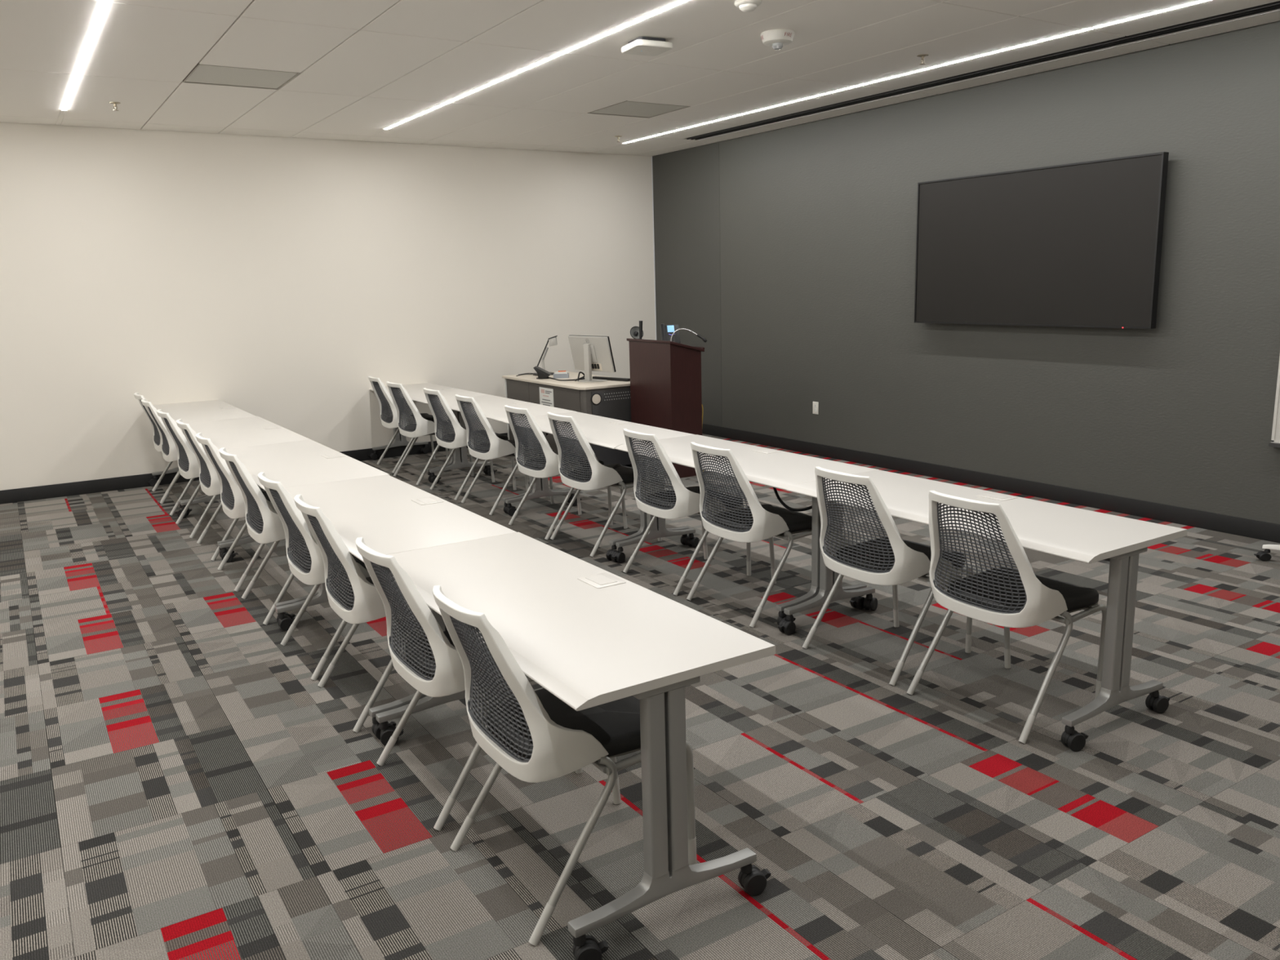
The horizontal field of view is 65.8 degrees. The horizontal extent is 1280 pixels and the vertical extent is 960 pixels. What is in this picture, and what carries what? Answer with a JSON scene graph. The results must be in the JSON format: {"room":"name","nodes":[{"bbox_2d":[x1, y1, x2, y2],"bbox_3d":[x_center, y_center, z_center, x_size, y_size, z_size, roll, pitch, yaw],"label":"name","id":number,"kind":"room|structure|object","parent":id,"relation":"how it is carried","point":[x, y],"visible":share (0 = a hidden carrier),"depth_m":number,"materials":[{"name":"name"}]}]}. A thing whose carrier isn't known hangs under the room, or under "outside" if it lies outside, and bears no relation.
{"room":"classroom","nodes":[
{"label":"classroom","id":0,"kind":"room"},
{"bbox_2d":[0,122,655,490],"bbox_3d":[-3.596,-1.544,8.990,9.140,3.230,0.120,-9,13,-32],"label":"wall","id":1,"kind":"structure","parent":0,"point":[268,278],"depth_m":9.06,"materials":[{"name":"beige paint"}]},
{"bbox_2d":[0,432,507,504],"bbox_3d":[-3.522,-0.123,9.219,8.900,0.112,0.012,-9,13,-32],"label":"baseboard","id":2,"kind":"structure","parent":1,"relation":"attached to","point":[26,494],"depth_m":8.54,"materials":[{"name":"black rubber"}]},
{"bbox_2d":[651,155,656,340],"bbox_3d":[0.170,-2.171,11.267,0.012,2.898,0.003,-9,13,-32],"label":"trim","id":3,"kind":"structure","parent":1,"relation":"attached to","point":[651,156],"depth_m":11.17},
{"bbox_2d":[591,444,631,465],"bbox_3d":[-0.165,-0.284,8.908,0.605,0.310,0.008,-9,13,-32],"label":"seat","id":4,"kind":"object","parent":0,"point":[608,455],"depth_m":8.85,"materials":[{"name":"black fabric"}]},
{"bbox_2d":[0,433,1279,959],"bbox_3d":[-0.381,0.867,4.451,8.900,0.120,11.600,-9,13,-32],"label":"floor","id":5,"kind":"structure","parent":0,"point":[178,782],"depth_m":3.39,"materials":[{"name":"carpet"}]},
{"bbox_2d":[133,392,178,500],"bbox_3d":[-3.845,-0.315,8.318,0.630,0.869,0.549,-9,13,-32],"label":"chair","id":6,"kind":"object","parent":5,"relation":"on","point":[157,437],"visible":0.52,"depth_m":8.20,"materials":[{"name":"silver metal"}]},
{"bbox_2d":[141,398,195,515],"bbox_3d":[-3.530,-0.221,7.810,0.630,0.869,0.549,-9,13,-32],"label":"chair","id":7,"kind":"object","parent":5,"relation":"on","point":[169,451],"visible":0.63,"depth_m":7.57,"materials":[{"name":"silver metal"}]},
{"bbox_2d":[155,408,217,537],"bbox_3d":[-3.061,-0.090,7.094,0.630,0.869,0.549,-9,14,-33],"label":"chair","id":8,"kind":"object","parent":5,"relation":"on","point":[188,464],"visible":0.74,"depth_m":6.85,"materials":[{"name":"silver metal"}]},
{"bbox_2d":[146,400,255,515],"bbox_3d":[-3.654,-0.220,8.193,0.673,0.712,1.540,-9,13,-32],"label":"table","id":9,"kind":"object","parent":5,"relation":"on","point":[212,410],"visible":0.42,"depth_m":8.12,"materials":[{"name":"white laminate"}]},
{"bbox_2d":[176,418,239,560],"bbox_3d":[-2.648,0.018,6.503,0.630,0.869,0.549,-9,13,-32],"label":"chair","id":10,"kind":"object","parent":5,"relation":"on","point":[208,477],"visible":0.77,"depth_m":6.27,"materials":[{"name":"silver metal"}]},
{"bbox_2d":[195,432,271,591],"bbox_3d":[-2.230,0.137,5.849,0.630,0.869,0.549,-9,13,-31],"label":"chair","id":11,"kind":"object","parent":5,"relation":"on","point":[231,495],"visible":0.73,"depth_m":5.61,"materials":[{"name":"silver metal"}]},
{"bbox_2d":[174,416,310,557],"bbox_3d":[-2.820,0.009,6.939,0.671,0.712,1.545,-9,13,-32],"label":"table","id":12,"kind":"object","parent":5,"relation":"on","point":[255,430],"visible":0.3,"depth_m":6.82,"materials":[{"name":"white laminate"}]},
{"bbox_2d":[218,447,294,625],"bbox_3d":[-1.853,0.242,5.278,0.630,0.869,0.549,-9,13,-32],"label":"chair","id":13,"kind":"object","parent":5,"relation":"on","point":[264,523],"visible":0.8,"depth_m":5.03,"materials":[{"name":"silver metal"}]},
{"bbox_2d":[218,439,389,622],"bbox_3d":[-1.967,0.239,5.678,0.623,0.712,1.533,-9,13,-32],"label":"table","id":14,"kind":"object","parent":5,"relation":"on","point":[304,462],"visible":0.37,"depth_m":5.52,"materials":[{"name":"white laminate"}]},
{"bbox_2d":[257,471,367,680],"bbox_3d":[-1.371,0.375,4.550,0.630,0.869,0.549,-9,13,-32],"label":"chair","id":15,"kind":"object","parent":5,"relation":"on","point":[304,557],"visible":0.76,"depth_m":4.32,"materials":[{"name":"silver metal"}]},
{"bbox_2d":[293,494,407,732],"bbox_3d":[-1.030,0.469,4.033,0.630,0.869,0.549,-8,13,-31],"label":"chair","id":16,"kind":"object","parent":5,"relation":"on","point":[353,595],"visible":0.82,"depth_m":3.79,"materials":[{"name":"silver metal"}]},
{"bbox_2d":[275,474,516,739],"bbox_3d":[-1.147,0.473,4.405,0.623,0.712,1.553,-9,13,-32],"label":"table","id":17,"kind":"object","parent":5,"relation":"on","point":[391,515],"visible":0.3,"depth_m":4.20,"materials":[{"name":"white laminate"}]},
{"bbox_2d":[368,375,449,473],"bbox_3d":[-2.185,-0.554,9.285,0.630,0.869,0.549,-8,13,-29],"label":"chair","id":18,"kind":"object","parent":5,"relation":"on","point":[388,415],"visible":0.78,"depth_m":9.11,"materials":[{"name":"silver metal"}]},
{"bbox_2d":[368,382,488,482],"bbox_3d":[-1.993,-0.474,9.230,0.672,0.712,1.546,-9,13,-32],"label":"table","id":19,"kind":"object","parent":5,"relation":"on","point":[415,391],"visible":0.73,"depth_m":9.32,"materials":[{"name":"white laminate"}]},
{"bbox_2d":[386,381,474,485],"bbox_3d":[-1.865,-0.447,8.706,0.630,0.869,0.549,-9,14,-34],"label":"chair","id":20,"kind":"object","parent":5,"relation":"on","point":[408,426],"visible":0.84,"depth_m":8.48,"materials":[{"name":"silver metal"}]},
{"bbox_2d":[355,537,582,831],"bbox_3d":[-0.590,0.597,3.340,0.630,0.869,0.549,-9,14,-33],"label":"chair","id":21,"kind":"object","parent":5,"relation":"on","point":[413,629],"visible":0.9,"depth_m":3.10,"materials":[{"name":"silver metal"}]},
{"bbox_2d":[422,387,516,500],"bbox_3d":[-1.407,-0.331,8.067,0.630,0.869,0.549,-9,13,-32],"label":"chair","id":22,"kind":"object","parent":5,"relation":"on","point":[455,437],"visible":0.88,"depth_m":7.88,"materials":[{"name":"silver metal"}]},
{"bbox_2d":[426,395,574,514],"bbox_3d":[-1.142,-0.246,7.980,0.623,0.712,1.537,-9,13,-32],"label":"table","id":23,"kind":"object","parent":5,"relation":"on","point":[492,406],"visible":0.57,"depth_m":8.04,"materials":[{"name":"white laminate"}]},
{"bbox_2d":[454,394,554,515],"bbox_3d":[-1.050,-0.232,7.527,0.630,0.869,0.549,-9,13,-32],"label":"chair","id":24,"kind":"object","parent":5,"relation":"on","point":[478,446],"visible":0.87,"depth_m":7.32,"materials":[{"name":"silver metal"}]},
{"bbox_2d":[504,404,613,540],"bbox_3d":[-0.580,-0.097,6.789,0.630,0.869,0.549,-9,14,-33],"label":"chair","id":25,"kind":"object","parent":5,"relation":"on","point":[529,463],"visible":0.82,"depth_m":6.60,"materials":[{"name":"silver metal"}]},
{"bbox_2d":[432,585,697,946],"bbox_3d":[-0.227,0.697,2.793,0.630,0.869,0.549,-9,13,-32],"label":"chair","id":26,"kind":"object","parent":5,"relation":"on","point":[552,740],"visible":0.91,"depth_m":2.61,"materials":[{"name":"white plastic"}]},
{"bbox_2d":[502,371,631,465],"bbox_3d":[-0.639,-0.593,9.513,0.705,0.763,1.625,-9,13,-32],"label":"desk","id":27,"kind":"object","parent":5,"relation":"on","point":[611,399],"visible":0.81,"depth_m":8.87,"materials":[{"name":"metal"}]},
{"bbox_2d":[533,365,551,378],"bbox_3d":[-0.937,-1.035,9.521,0.153,0.116,0.150,-1,11,2],"label":"panel","id":28,"kind":"object","parent":27,"relation":"on","point":[542,374],"visible":1,"depth_m":9.45,"materials":[{"name":"black plastic"}]},
{"bbox_2d":[533,335,557,375],"bbox_3d":[-0.928,-1.238,9.844,0.244,0.387,0.190,-9,13,-32],"label":"camera","id":29,"kind":"object","parent":27,"relation":"on","point":[552,340],"visible":0.66,"depth_m":9.83,"materials":[{"name":"metal"}]},
{"bbox_2d":[539,386,554,407],"bbox_3d":[-0.869,-0.750,9.207,0.002,0.213,0.276,-9,13,-32],"label":"paper notice","id":30,"kind":"object","parent":27,"relation":"attached to","point":[546,395],"visible":0.85,"depth_m":9.20,"materials":[{"name":"white paper"}]},
{"bbox_2d":[553,370,568,378],"bbox_3d":[-0.759,-1.016,9.530,0.146,0.066,0.086,-2,11,0],"label":"caddy","id":31,"kind":"object","parent":27,"relation":"on","point":[561,374],"visible":0.98,"depth_m":9.49,"materials":[{"name":"plastic"}]},
{"bbox_2d":[547,377,584,381],"bbox_3d":[-0.729,-0.953,9.337,0.518,0.020,0.168,6,13,32],"label":"cable","id":32,"kind":"object","parent":27,"relation":"on","point":[548,377],"visible":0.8,"depth_m":9.26,"materials":[{"name":"black plastic"}]},
{"bbox_2d":[502,371,630,390],"bbox_3d":[-0.649,-0.956,9.441,0.705,0.022,1.625,-9,13,-32],"label":"countertop","id":33,"kind":"structure","parent":27,"relation":"on","point":[573,384],"depth_m":9.07,"materials":[{"name":"laminate"}]},
{"bbox_2d":[568,335,616,382],"bbox_3d":[-0.465,-1.116,9.096,0.210,0.416,0.534,-13,16,-43],"label":"computer monitor","id":34,"kind":"object","parent":27,"relation":"on","point":[590,353],"visible":1,"depth_m":9.06,"materials":[{"name":"silver metal"}]},
{"bbox_2d":[592,376,630,381],"bbox_3d":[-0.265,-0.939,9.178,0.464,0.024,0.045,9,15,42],"label":"keyboard","id":35,"kind":"object","parent":27,"relation":"on","point":[593,377],"visible":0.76,"depth_m":9.15,"materials":[{"name":"black plastic"}]},
{"bbox_2d":[375,532,775,959],"bbox_3d":[-0.310,0.704,3.138,0.623,0.712,1.548,-9,13,-32],"label":"table","id":36,"kind":"object","parent":5,"relation":"on","point":[589,635],"visible":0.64,"depth_m":2.66,"materials":[{"name":"white laminate"}]},
{"bbox_2d":[503,411,695,560],"bbox_3d":[-0.336,-0.009,6.693,0.672,0.712,1.543,-9,13,-32],"label":"table","id":37,"kind":"object","parent":5,"relation":"on","point":[606,432],"visible":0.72,"depth_m":6.56,"materials":[{"name":"white laminate"}]},
{"bbox_2d":[546,412,661,556],"bbox_3d":[-0.251,-0.018,6.355,0.630,0.869,0.549,-9,13,-32],"label":"chair","id":38,"kind":"object","parent":5,"relation":"on","point":[573,474],"visible":0.94,"depth_m":6.16,"materials":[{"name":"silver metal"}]},
{"bbox_2d":[626,337,704,478],"bbox_3d":[0.228,-0.648,8.642,0.352,1.166,0.678,-9,13,-32],"label":"lectern","id":39,"kind":"object","parent":5,"relation":"on","point":[665,375],"visible":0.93,"depth_m":8.40,"materials":[{"name":"brown wood"}]},
{"bbox_2d":[630,320,643,339],"bbox_3d":[-0.016,-1.311,8.693,0.129,0.172,0.091,2,12,16],"label":"camera","id":40,"kind":"object","parent":39,"relation":"on","point":[636,332],"visible":0.87,"depth_m":8.70,"materials":[{"name":"black plastic"}]},
{"bbox_2d":[660,324,679,342],"bbox_3d":[0.260,-1.262,8.549,0.164,0.176,0.118,-4,12,-10],"label":"desk telephone","id":41,"kind":"object","parent":39,"relation":"on","point":[667,331],"visible":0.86,"depth_m":8.54,"materials":[{"name":"black plastic"}]},
{"bbox_2d":[670,328,706,342],"bbox_3d":[0.411,-1.231,8.475,0.325,0.136,0.032,-1,11,1],"label":"gooseneck microphone","id":42,"kind":"object","parent":39,"relation":"on","point":[704,340],"visible":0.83,"depth_m":8.47,"materials":[{"name":"silver metal"}]},
{"bbox_2d":[622,428,751,595],"bbox_3d":[0.242,0.128,5.562,0.630,0.869,0.549,-8,13,-31],"label":"chair","id":43,"kind":"object","parent":5,"relation":"on","point":[682,501],"visible":0.84,"depth_m":5.38,"materials":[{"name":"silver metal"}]},
{"bbox_2d":[611,434,879,625],"bbox_3d":[0.495,0.221,5.437,0.673,0.712,1.549,-9,13,-32],"label":"table","id":44,"kind":"object","parent":5,"relation":"on","point":[776,468],"visible":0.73,"depth_m":5.16,"materials":[{"name":"white laminate"}]},
{"bbox_2d":[773,487,812,511],"bbox_3d":[0.807,0.049,5.189,0.099,0.205,0.631,-8,13,-29],"label":"power cable","id":45,"kind":"object","parent":44,"relation":"attached to","point":[780,500],"visible":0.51,"depth_m":5.18,"materials":[{"name":"black plastic"}]},
{"bbox_2d":[686,442,812,627],"bbox_3d":[0.587,0.222,5.046,0.630,0.869,0.549,-9,13,-32],"label":"chair","id":46,"kind":"object","parent":5,"relation":"on","point":[757,522],"visible":0.96,"depth_m":4.87,"materials":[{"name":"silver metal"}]},
{"bbox_2d":[802,466,973,685],"bbox_3d":[1.079,0.353,4.326,0.630,0.869,0.549,-9,13,-32],"label":"chair","id":47,"kind":"object","parent":5,"relation":"on","point":[892,560],"visible":0.95,"depth_m":4.15,"materials":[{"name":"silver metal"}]},
{"bbox_2d":[777,470,1186,751],"bbox_3d":[1.323,0.453,4.165,0.673,0.712,1.554,-9,13,-32],"label":"table","id":48,"kind":"object","parent":5,"relation":"on","point":[1084,535],"visible":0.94,"depth_m":3.68,"materials":[{"name":"white laminate"}]},
{"bbox_2d":[906,490,1106,743],"bbox_3d":[1.413,0.450,3.800,0.630,0.869,0.549,-9,13,-32],"label":"chair","id":49,"kind":"object","parent":5,"relation":"on","point":[1007,597],"visible":0.98,"depth_m":3.64,"materials":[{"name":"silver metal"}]},
{"bbox_2d":[1253,544,1279,560],"bbox_3d":[3.795,0.030,5.331,0.716,0.950,0.735,-9,13,-32],"label":"swivel chair","id":50,"kind":"object","parent":5,"relation":"on","point":[1264,556],"visible":1,"depth_m":5.62,"materials":[{"name":"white plastic"}]},
{"bbox_2d":[0,0,1279,155],"bbox_3d":[-0.465,-2.190,3.836,8.900,0.100,11.600,-9,13,-32],"label":"ceiling","id":51,"kind":"structure","parent":0,"point":[366,68],"depth_m":6.05,"materials":[{"name":"white tile"}]},
{"bbox_2d":[61,0,110,110],"bbox_3d":[-2.017,-2.111,3.892,0.034,0.016,8.292,-9,13,-32],"label":"recessed light","id":52,"kind":"object","parent":51,"relation":"in","point":[103,5],"visible":1,"depth_m":5.52,"materials":[{"name":"white plastic"}]},
{"bbox_2d":[109,102,120,111],"bbox_3d":[-3.764,-2.679,7.101,0.072,0.054,0.072,-9,13,-32],"label":"sprinkler","id":53,"kind":"object","parent":51,"relation":"attached to","point":[115,104],"visible":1,"depth_m":7.09,"materials":[{"name":"metal"}]},
{"bbox_2d":[182,62,300,89],"bbox_3d":[-2.573,-2.598,6.381,0.602,0.011,0.602,-9,13,-32],"label":"ceiling vent","id":54,"kind":"object","parent":51,"relation":"in","point":[200,73],"visible":1,"depth_m":6.38,"materials":[{"name":"grey metal"}]},
{"bbox_2d":[384,0,688,129],"bbox_3d":[0.032,-2.425,5.176,0.034,0.016,8.292,-9,13,-32],"label":"recessed light","id":55,"kind":"object","parent":51,"relation":"in","point":[680,2],"visible":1,"depth_m":6.00,"materials":[{"name":"white plastic"}]},
{"bbox_2d":[614,135,622,142],"bbox_3d":[-0.204,-3.238,9.402,0.072,0.054,0.072,-9,13,-32],"label":"sprinkler","id":56,"kind":"object","parent":51,"relation":"attached to","point":[617,136],"visible":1,"depth_m":9.39,"materials":[{"name":"metal"}]},
{"bbox_2d":[587,100,690,118],"bbox_3d":[-0.012,-2.990,7.987,0.602,0.011,0.602,-9,13,-32],"label":"ceiling vent","id":57,"kind":"object","parent":51,"relation":"in","point":[628,108],"visible":1,"depth_m":7.99,"materials":[{"name":"grey metal"}]},
{"bbox_2d":[621,36,672,56],"bbox_3d":[0.040,-2.499,5.700,0.236,0.058,0.236,-7,13,-26],"label":"wireless access point","id":58,"kind":"object","parent":51,"relation":"attached to","point":[640,46],"visible":1,"depth_m":5.64,"materials":[{"name":"white plastic"}]},
{"bbox_2d":[734,0,761,12],"bbox_3d":[0.539,-2.367,4.945,0.136,0.047,0.136,-9,13,-32],"label":"sensor","id":59,"kind":"object","parent":51,"relation":"attached to","point":[745,6],"visible":1,"depth_m":4.91,"materials":[{"name":"white plastic"}]},
{"bbox_2d":[760,28,794,49],"bbox_3d":[0.779,-2.486,5.606,0.192,0.087,0.192,-9,13,-32],"label":"fire alarm strobe","id":60,"kind":"object","parent":51,"relation":"attached to","point":[775,38],"visible":1,"depth_m":5.54,"materials":[{"name":"white plastic"}]},
{"bbox_2d":[622,0,1209,143],"bbox_3d":[2.082,-2.739,6.462,0.034,0.016,8.292,-9,13,-32],"label":"recessed light","id":61,"kind":"object","parent":51,"relation":"in","point":[1200,1],"visible":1,"depth_m":6.45,"materials":[{"name":"white plastic"}]},
{"bbox_2d":[916,53,928,64],"bbox_3d":[1.793,-2.666,6.280,0.072,0.054,0.072,-9,13,-32],"label":"sprinkler","id":62,"kind":"object","parent":51,"relation":"attached to","point":[923,55],"visible":1,"depth_m":6.27,"materials":[{"name":"metal"}]},
{"bbox_2d":[684,0,1279,140],"bbox_3d":[3.202,-2.607,5.647,0.203,0.015,9.950,-9,13,-32],"label":"ceiling vent","id":63,"kind":"object","parent":51,"relation":"in","point":[1271,7],"visible":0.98,"depth_m":6.59,"materials":[{"name":"black metal"}]},
{"bbox_2d":[652,20,1279,524],"bbox_3d":[3.367,-1.237,6.520,0.120,3.230,11.600,-9,13,-32],"label":"wall","id":64,"kind":"structure","parent":0,"point":[791,251],"depth_m":7.39,"materials":[{"name":"grey paint"}]},
{"bbox_2d":[813,401,818,414],"bbox_3d":[1.645,-0.676,9.283,0.007,0.116,0.074,-9,13,-32],"label":"wall outlet","id":65,"kind":"object","parent":64,"relation":"attached to","point":[815,404],"visible":1,"depth_m":9.27,"materials":[{"name":"plastic"}]},
{"bbox_2d":[702,423,1279,542],"bbox_3d":[3.353,0.182,6.763,0.012,0.112,11.588,-9,13,-32],"label":"baseboard","id":66,"kind":"structure","parent":64,"relation":"attached to","point":[1264,531],"depth_m":7.40,"materials":[{"name":"black rubber"}]},
{"bbox_2d":[914,151,1168,328],"bbox_3d":[2.786,-1.665,7.119,0.114,1.092,1.980,-9,13,-32],"label":"television","id":67,"kind":"object","parent":64,"relation":"attached to","point":[1077,244],"visible":1,"depth_m":6.94,"materials":[{"name":"black plastic"}]},
{"bbox_2d":[1268,356,1279,448],"bbox_3d":[4.435,-0.665,4.785,0.060,1.322,2.476,-9,13,-32],"label":"whiteboard","id":68,"kind":"object","parent":64,"relation":"attached to","point":[1275,440],"visible":1,"depth_m":5.89,"materials":[{"name":"metal"}]},
{"bbox_2d":[1268,442,1279,448],"bbox_3d":[4.452,-0.028,4.913,0.060,0.022,2.470,-9,13,-32],"label":"tray","id":69,"kind":"object","parent":68,"relation":"on","point":[1271,444],"depth_m":5.90,"materials":[{"name":"metal"}]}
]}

